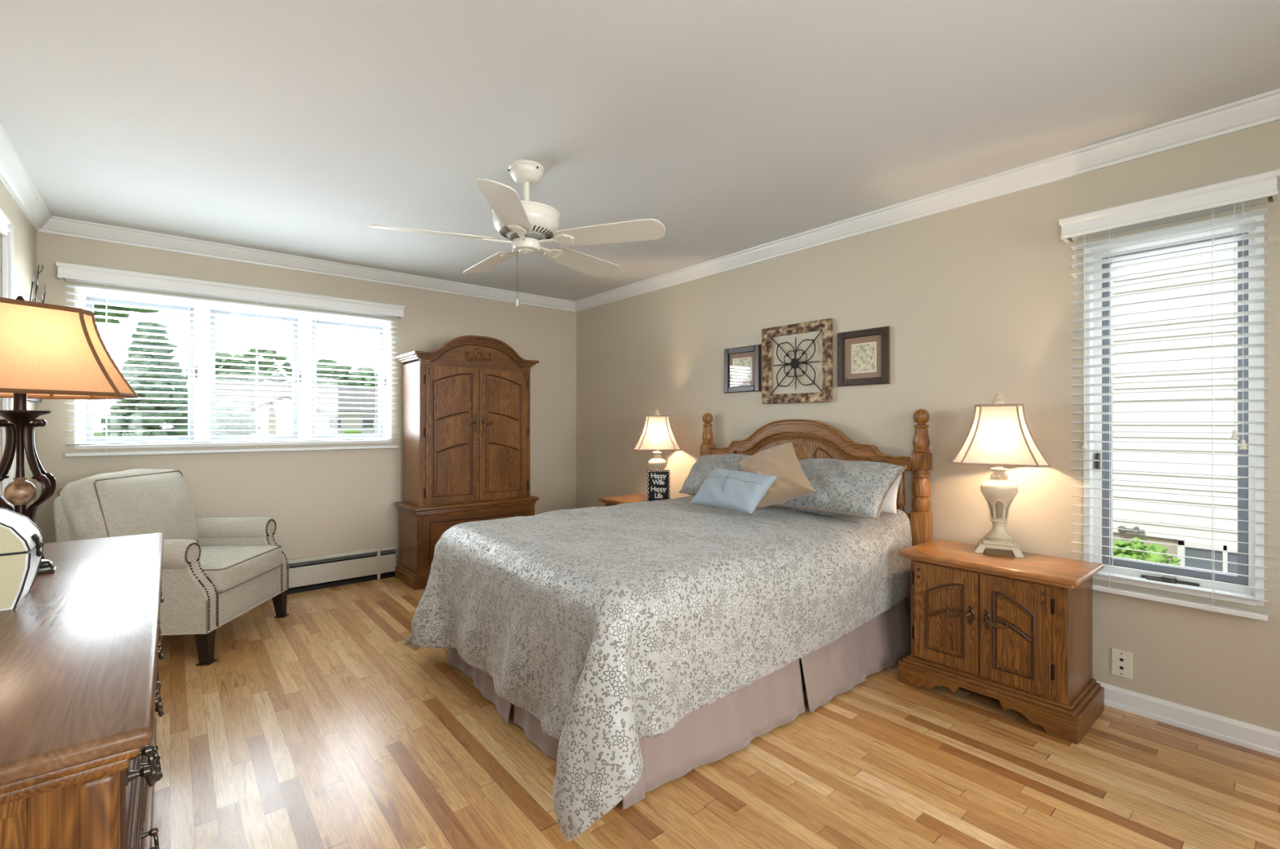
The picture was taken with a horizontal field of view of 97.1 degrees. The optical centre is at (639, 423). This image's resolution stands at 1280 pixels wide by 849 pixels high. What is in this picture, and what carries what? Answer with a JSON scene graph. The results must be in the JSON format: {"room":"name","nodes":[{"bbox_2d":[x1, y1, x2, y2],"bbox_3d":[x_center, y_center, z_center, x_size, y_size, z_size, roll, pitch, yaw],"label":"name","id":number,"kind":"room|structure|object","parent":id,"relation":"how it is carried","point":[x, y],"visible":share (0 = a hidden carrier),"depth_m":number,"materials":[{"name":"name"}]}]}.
{"room":"bedroom","nodes":[
{"label":"bedroom","id":0,"kind":"room"},
{"bbox_2d":[0,179,36,525],"bbox_3d":[-1.542,0.010,0.798,0.150,2.440,6.400,0,0,-40],"label":"wall","id":1,"kind":"structure","parent":0,"point":[24,233],"depth_m":3.01,"materials":[{"name":"beige paint"}]},
{"bbox_2d":[0,208,13,506],"bbox_3d":[-2.704,0.135,2.317,0.105,2.190,0.960,0,0,-40],"label":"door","id":2,"kind":"structure","parent":1,"relation":"in","point":[6,228],"depth_m":2.62,"materials":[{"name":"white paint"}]},
{"bbox_2d":[0,124,52,231],"bbox_3d":[-1.457,-1.166,0.870,0.072,0.088,6.400,0,0,-40],"label":"trim","id":3,"kind":"structure","parent":1,"relation":"attached to","point":[14,175],"depth_m":2.77,"materials":[{"name":"white paint"}]},
{"bbox_2d":[26,263,46,402],"bbox_3d":[-3.334,-0.509,3.112,0.052,0.778,0.461,0,0,-40],"label":"wall art","id":4,"kind":"object","parent":1,"relation":"attached to","point":[34,400],"visible":0.16,"depth_m":3.11,"materials":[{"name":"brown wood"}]},
{"bbox_2d":[36,231,576,588],"bbox_3d":[-2.135,0.010,4.565,4.055,2.440,0.150,0,0,-40],"label":"wall","id":5,"kind":"structure","parent":0,"point":[320,502],"depth_m":4.27,"materials":[{"name":"beige paint"}]},
{"bbox_2d":[74,284,391,448],"bbox_3d":[-2.752,-0.340,4.040,1.819,0.994,0.168,0,0,-40],"label":"window","id":6,"kind":"structure","parent":5,"relation":"in","point":[77,406],"depth_m":3.93,"materials":[{"name":"white paint"}]},
{"bbox_2d":[55,261,404,457],"bbox_3d":[-2.673,-0.370,3.949,1.960,1.140,0.110,0,0,-40],"label":"blind","id":7,"kind":"object","parent":6,"relation":"attached to","point":[68,271],"visible":0.9,"depth_m":3.85,"materials":[{"name":"white paint"}]},
{"bbox_2d":[36,215,576,311],"bbox_3d":[-2.064,-1.166,4.480,3.755,0.088,0.072,0,0,-40],"label":"trim","id":8,"kind":"structure","parent":5,"relation":"attached to","point":[55,224],"depth_m":4.03,"materials":[{"name":"white paint"}]},
{"bbox_2d":[286,545,395,594],"bbox_3d":[-2.703,1.109,3.949,1.895,0.243,0.071,0,0,-40],"label":"baseboard heater","id":9,"kind":"object","parent":5,"relation":"attached to","point":[311,570],"visible":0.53,"depth_m":4.28,"materials":[{"name":"metal"}]},
{"bbox_2d":[0,0,1279,301],"bbox_3d":[-0.041,-1.270,2.047,4.055,0.120,6.700,0,0,-40],"label":"ceiling","id":10,"kind":"structure","parent":0,"point":[295,127],"depth_m":2.17,"materials":[{"name":"paint"}]},
{"bbox_2d":[368,160,666,306],"bbox_3d":[-0.563,-0.882,2.722,1.297,0.655,1.260,0,0,-40],"label":"ceiling fan","id":11,"kind":"object","parent":10,"relation":"hanging from","point":[528,224],"visible":1,"depth_m":2.60,"materials":[{"name":"white metal"}]},
{"bbox_2d":[151,576,1279,848],"bbox_3d":[-0.041,1.290,2.047,4.055,0.120,6.700,0,0,-40],"label":"floor","id":12,"kind":"structure","parent":0,"point":[317,726],"depth_m":1.99,"materials":[{"name":"brown wood"}]},
{"bbox_2d":[0,532,164,848],"bbox_3d":[-1.500,0.830,1.341,0.559,0.800,1.870,0,0,-40],"label":"dresser","id":13,"kind":"object","parent":12,"relation":"on","point":[80,766],"visible":1,"depth_m":0.95,"materials":[{"name":"brown wood"}]},
{"bbox_2d":[0,507,44,610],"bbox_3d":[-1.623,0.311,1.277,0.377,0.240,0.180,0,0,-40],"label":"box","id":14,"kind":"object","parent":13,"relation":"on","point":[21,546],"visible":1,"depth_m":1.31,"materials":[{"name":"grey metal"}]},
{"bbox_2d":[36,560,56,574],"bbox_3d":[-1.719,0.413,1.621,0.060,0.033,0.040,0,0,-40],"label":"holder","id":15,"kind":"object","parent":13,"relation":"on","point":[51,569],"visible":0.53,"depth_m":1.62,"materials":[{"name":"grey metal"}]},
{"bbox_2d":[0,295,139,568],"bbox_3d":[-1.805,0.030,1.646,0.443,0.800,0.443,0,0,25],"label":"dresser lamp","id":16,"kind":"object","parent":13,"relation":"on","point":[48,351],"visible":0.79,"depth_m":1.62,"materials":[{"name":"beige fabric"}]},
{"bbox_2d":[53,468,288,666],"bbox_3d":[-2.610,0.745,3.217,0.841,0.970,0.858,0,0,-5],"label":"armchair","id":17,"kind":"object","parent":12,"relation":"on","point":[215,571],"visible":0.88,"depth_m":3.03,"materials":[{"name":"fabric"}]},
{"bbox_2d":[59,468,198,542],"bbox_3d":[-2.849,0.536,3.194,0.360,0.551,0.716,0,0,-5],"label":"chair backrest","id":18,"kind":"object","parent":17,"relation":"on","point":[136,501],"depth_m":3.02,"materials":[{"name":"fabric"}]},
{"bbox_2d":[198,545,282,591],"bbox_3d":[-2.540,0.827,3.224,0.700,0.183,0.617,0,0,-5],"label":"seat cushion","id":19,"kind":"object","parent":17,"relation":"on","point":[226,568],"depth_m":3.19,"materials":[{"name":"fabric"}]},
{"bbox_2d":[395,335,539,590],"bbox_3d":[-1.400,0.268,4.662,1.049,1.925,0.478,0,0,-40],"label":"armoire","id":20,"kind":"object","parent":12,"relation":"on","point":[466,399],"visible":0.94,"depth_m":4.46,"materials":[{"name":"brown wood"}]},
{"bbox_2d":[464,348,493,362],"bbox_3d":[-1.291,-0.546,4.536,0.240,0.111,0.022,0,0,-40],"label":"carving","id":21,"kind":"object","parent":20,"relation":"on","point":[471,355],"depth_m":4.53,"materials":[{"name":"brown wood"}]},
{"bbox_2d":[598,493,647,506],"bbox_3d":[0.040,0.916,4.443,0.427,0.627,0.693,0,0,-40],"label":"nightstand","id":22,"kind":"object","parent":12,"relation":"on","point":[610,500],"visible":0.02,"depth_m":4.52,"materials":[{"name":"brown wood"}]},
{"bbox_2d":[633,408,681,501],"bbox_3d":[0.136,0.244,4.457,0.375,0.718,0.237,0,0,2],"label":"table lamp","id":23,"kind":"object","parent":22,"relation":"on","point":[657,435],"visible":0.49,"depth_m":4.39,"materials":[{"name":"white fabric"}]},
{"bbox_2d":[647,470,669,501],"bbox_3d":[0.139,0.477,4.211,0.166,0.252,0.038,0,0,2],"label":"word sign","id":24,"kind":"object","parent":22,"relation":"on","point":[658,481],"visible":0.98,"depth_m":4.19,"materials":[{"name":"black paint"}]},
{"bbox_2d":[700,408,932,661],"bbox_3d":[0.281,0.577,3.017,1.970,1.306,1.650,0,0,-40],"label":"bed","id":25,"kind":"object","parent":12,"relation":"on","point":[809,438],"visible":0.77,"depth_m":3.36,"materials":[{"name":"brown wood"}]},
{"bbox_2d":[404,494,911,841],"bbox_3d":[0.139,0.827,2.894,2.212,0.747,1.790,0,0,-40],"label":"comforter","id":26,"kind":"object","parent":25,"relation":"on","point":[611,626],"visible":0.94,"depth_m":2.15,"materials":[{"name":"grey fabric"}]},
{"bbox_2d":[678,453,750,496],"bbox_3d":[0.524,0.347,3.720,0.336,0.292,0.655,0,0,-40],"label":"pillow sham","id":27,"kind":"object","parent":26,"relation":"on","point":[700,470],"visible":0.41,"depth_m":3.69,"materials":[{"name":"grey fabric"}]},
{"bbox_2d":[689,468,777,513],"bbox_3d":[0.500,0.364,3.088,0.192,0.209,0.497,0,0,-40],"label":"lumbar pillow","id":28,"kind":"object","parent":26,"relation":"on","point":[741,491],"visible":1,"depth_m":3.00,"materials":[{"name":"blue fabric"}]},
{"bbox_2d":[738,442,815,507],"bbox_3d":[0.740,0.282,3.122,0.261,0.347,0.575,0,0,-11],"label":"throw pillow","id":29,"kind":"object","parent":26,"relation":"on","point":[791,482],"visible":0.83,"depth_m":3.00,"materials":[{"name":"beige fabric"}]},
{"bbox_2d":[772,458,906,519],"bbox_3d":[1.044,0.346,3.094,0.345,0.292,0.696,0,0,-40],"label":"pillow sham","id":30,"kind":"object","parent":26,"relation":"on","point":[860,489],"visible":0.8,"depth_m":2.93,"materials":[{"name":"grey fabric"}]},
{"bbox_2d":[880,474,902,513],"bbox_3d":[1.186,0.372,3.196,0.136,0.198,0.587,0,0,-40],"label":"pillow","id":31,"kind":"object","parent":26,"relation":"on","point":[889,505],"visible":0.08,"depth_m":2.98,"materials":[{"name":"white fabric"}]},
{"bbox_2d":[448,599,911,810],"bbox_3d":[0.200,1.024,2.950,1.980,0.389,1.563,0,0,-40],"label":"bed skirt","id":32,"kind":"object","parent":25,"relation":"hanging from","point":[708,734],"visible":0.28,"depth_m":2.28,"materials":[{"name":"fabric"}]},
{"bbox_2d":[898,538,1104,744],"bbox_3d":[1.609,0.916,2.556,0.427,0.627,0.693,0,0,-40],"label":"nightstand","id":33,"kind":"object","parent":12,"relation":"on","point":[1015,632],"visible":0.99,"depth_m":2.39,"materials":[{"name":"brown wood"}]},
{"bbox_2d":[950,392,1050,557],"bbox_3d":[1.690,0.229,2.660,0.391,0.748,0.247,0,0,33],"label":"table lamp","id":34,"kind":"object","parent":33,"relation":"on","point":[999,435],"visible":1,"depth_m":2.61,"materials":[{"name":"white fabric"}]},
{"bbox_2d":[576,120,1279,732],"bbox_3d":[1.460,0.010,3.296,0.150,2.440,6.400,0,0,-40],"label":"wall","id":35,"kind":"structure","parent":0,"point":[975,300],"depth_m":2.93,"materials":[{"name":"beige paint"}]},
{"bbox_2d":[724,344,761,393],"bbox_3d":[0.728,-0.383,4.039,0.023,0.326,0.328,0,0,-40],"label":"framed picture","id":36,"kind":"object","parent":35,"relation":"attached to","point":[742,365],"visible":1,"depth_m":4.03,"materials":[{"name":"brown wood"}]},
{"bbox_2d":[733,357,751,380],"bbox_3d":[0.732,-0.385,4.043,0.006,0.150,0.160,0,0,-40],"label":"print","id":37,"kind":"object","parent":36,"relation":"attached to","point":[742,366],"depth_m":4.04},
{"bbox_2d":[761,318,832,404],"bbox_3d":[1.014,-0.389,3.686,0.035,0.514,0.522,0,0,-40],"label":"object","id":38,"kind":"object","parent":35,"relation":"attached to","point":[825,326],"visible":1,"depth_m":3.66,"materials":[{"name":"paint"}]},
{"bbox_2d":[790,357,799,368],"bbox_3d":[1.007,-0.389,3.681,0.019,0.076,0.076,0,0,-40],"label":"flower","id":39,"kind":"object","parent":38,"relation":"on","point":[795,362],"depth_m":3.67,"materials":[{"name":"black metal"}]},
{"bbox_2d":[837,325,889,386],"bbox_3d":[1.312,-0.388,3.337,0.023,0.329,0.321,0,0,-40],"label":"framed picture","id":40,"kind":"object","parent":35,"relation":"attached to","point":[863,355],"visible":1,"depth_m":3.33,"materials":[{"name":"brown wood"}]},
{"bbox_2d":[852,342,875,372],"bbox_3d":[1.320,-0.385,3.335,0.006,0.160,0.140,0,0,-40],"label":"print","id":41,"kind":"object","parent":40,"relation":"attached to","point":[863,353],"depth_m":3.33},
{"bbox_2d":[573,88,1279,311],"bbox_3d":[1.375,-1.166,3.225,0.072,0.088,6.400,0,0,-40],"label":"trim","id":42,"kind":"structure","parent":35,"relation":"attached to","point":[1264,108],"depth_m":2.74,"materials":[{"name":"white paint"}]},
{"bbox_2d":[1111,648,1132,679],"bbox_3d":[2.074,1.036,2.434,0.008,0.114,0.070,0,0,-40],"label":"wall jack","id":43,"kind":"object","parent":35,"relation":"attached to","point":[1121,660],"visible":1,"depth_m":2.43,"materials":[{"name":"beige plastic"}]},
{"bbox_2d":[1083,214,1264,605],"bbox_3d":[2.217,-0.052,2.371,0.168,1.479,0.544,0,0,-40],"label":"window","id":44,"kind":"structure","parent":35,"relation":"in","point":[1249,526],"depth_m":2.33,"materials":[{"name":"white paint"}]},
{"bbox_2d":[1058,168,1279,621],"bbox_3d":[2.117,-0.090,2.303,0.110,1.640,0.654,0,0,-40],"label":"blind","id":45,"kind":"object","parent":44,"relation":"attached to","point":[1253,189],"visible":0.96,"depth_m":2.26,"materials":[{"name":"white paint"}]},
{"bbox_2d":[1096,680,1279,757],"bbox_3d":[1.395,1.186,3.241,0.019,0.088,6.400,0,0,-40],"label":"baseboard","id":46,"kind":"structure","parent":35,"relation":"attached to","point":[1265,740],"depth_m":2.25,"materials":[{"name":"white paint"}]},
{"label":"outside","id":47,"kind":"structure","parent":0,"visible":0},
{"bbox_3d":[32.349,1.600,10.617,56.680,0.100,34.955,0,0,-40],"label":"gravel","id":48,"kind":"object","parent":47,"visible":0},
{"bbox_2d":[1113,537,1181,565],"bbox_3d":[4.375,1.276,4.979,0.578,0.552,0.577,0,0,33],"label":"bush","id":49,"kind":"object","parent":48,"relation":"on","point":[1137,545],"visible":0.46,"depth_m":4.88,"materials":[{"name":"green plant"}]},
{"bbox_2d":[1113,244,1237,573],"bbox_3d":[5.144,-0.425,4.928,0.388,3.950,17.000,0,0,-40],"label":"neighbor house","id":50,"kind":"structure","parent":48,"relation":"on","point":[1223,535],"depth_m":5.11,"materials":[{"name":"white plastic"}]},
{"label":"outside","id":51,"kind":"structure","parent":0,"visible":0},
{"bbox_2d":[93,431,124,436],"bbox_3d":[-39.305,1.600,55.079,130.000,0.100,125.040,0,0,-40],"label":"lawn","id":52,"kind":"structure","parent":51,"point":[95,434],"depth_m":75.78,"materials":[{"name":"green plant"}]},
{"bbox_2d":[93,303,159,323],"bbox_3d":[-12.727,-1.687,12.113,3.977,6.474,4.255,0,0,-40],"label":"leafy tree","id":53,"kind":"object","parent":52,"relation":"on","point":[97,306],"visible":0.02,"depth_m":13.06,"materials":[{"name":"green plant"}]},
{"bbox_2d":[100,322,187,436],"bbox_3d":[-8.858,-0.141,10.321,1.807,3.381,1.862,0,0,-40],"label":"evergreen tree","id":54,"kind":"object","parent":52,"relation":"on","point":[104,420],"visible":0.46,"depth_m":9.95,"materials":[{"name":"green plant"}]},
{"bbox_2d":[182,351,260,398],"bbox_3d":[-46.588,-3.187,62.778,7.241,9.474,7.671,0,0,-40],"label":"tree","id":55,"kind":"object","parent":52,"relation":"on","point":[217,353],"visible":0.18,"depth_m":62.21,"materials":[{"name":"green plant"}]},
{"bbox_2d":[215,406,261,435],"bbox_3d":[-13.123,0.532,17.710,2.271,2.216,2.152,0,0,-40],"label":"shrub","id":56,"kind":"object","parent":52,"relation":"on","point":[217,408],"visible":0.17,"depth_m":17.55,"materials":[{"name":"green plant"}]},
{"bbox_2d":[233,348,292,385],"bbox_3d":[-51.605,-4.354,76.999,10.017,11.809,9.615,0,0,-40],"label":"tree","id":57,"kind":"object","parent":52,"relation":"on","point":[251,350],"visible":0.24,"depth_m":75.84,"materials":[{"name":"green plant"}]},
{"bbox_2d":[215,382,377,435],"bbox_3d":[-32.754,-1.110,56.976,18.500,5.320,12.100,0,0,-40],"label":"house","id":58,"kind":"structure","parent":52,"relation":"on","point":[217,384],"depth_m":54.85,"materials":[{"name":"white plastic"}]},
{"bbox_2d":[316,359,361,387],"bbox_3d":[-38.433,-3.207,69.572,7.566,9.515,7.270,0,0,-40],"label":"tree","id":59,"kind":"object","parent":52,"relation":"on","point":[329,361],"visible":0.3,"depth_m":68.48,"materials":[{"name":"green plant"}]},
{"bbox_2d":[339,430,361,434],"bbox_3d":[-5.573,0.842,10.982,1.289,1.430,1.345,0,0,-40],"label":"shrub","id":60,"kind":"object","parent":52,"relation":"on","point":[347,432],"visible":0.02,"depth_m":10.84,"materials":[{"name":"green plant"}]},
{"bbox_2d":[346,367,377,388],"bbox_3d":[-41.078,-3.420,85.231,9.098,9.940,9.394,0,0,-40],"label":"tree","id":61,"kind":"object","parent":52,"relation":"on","point":[371,374],"visible":0.12,"depth_m":83.21,"materials":[{"name":"green plant"}]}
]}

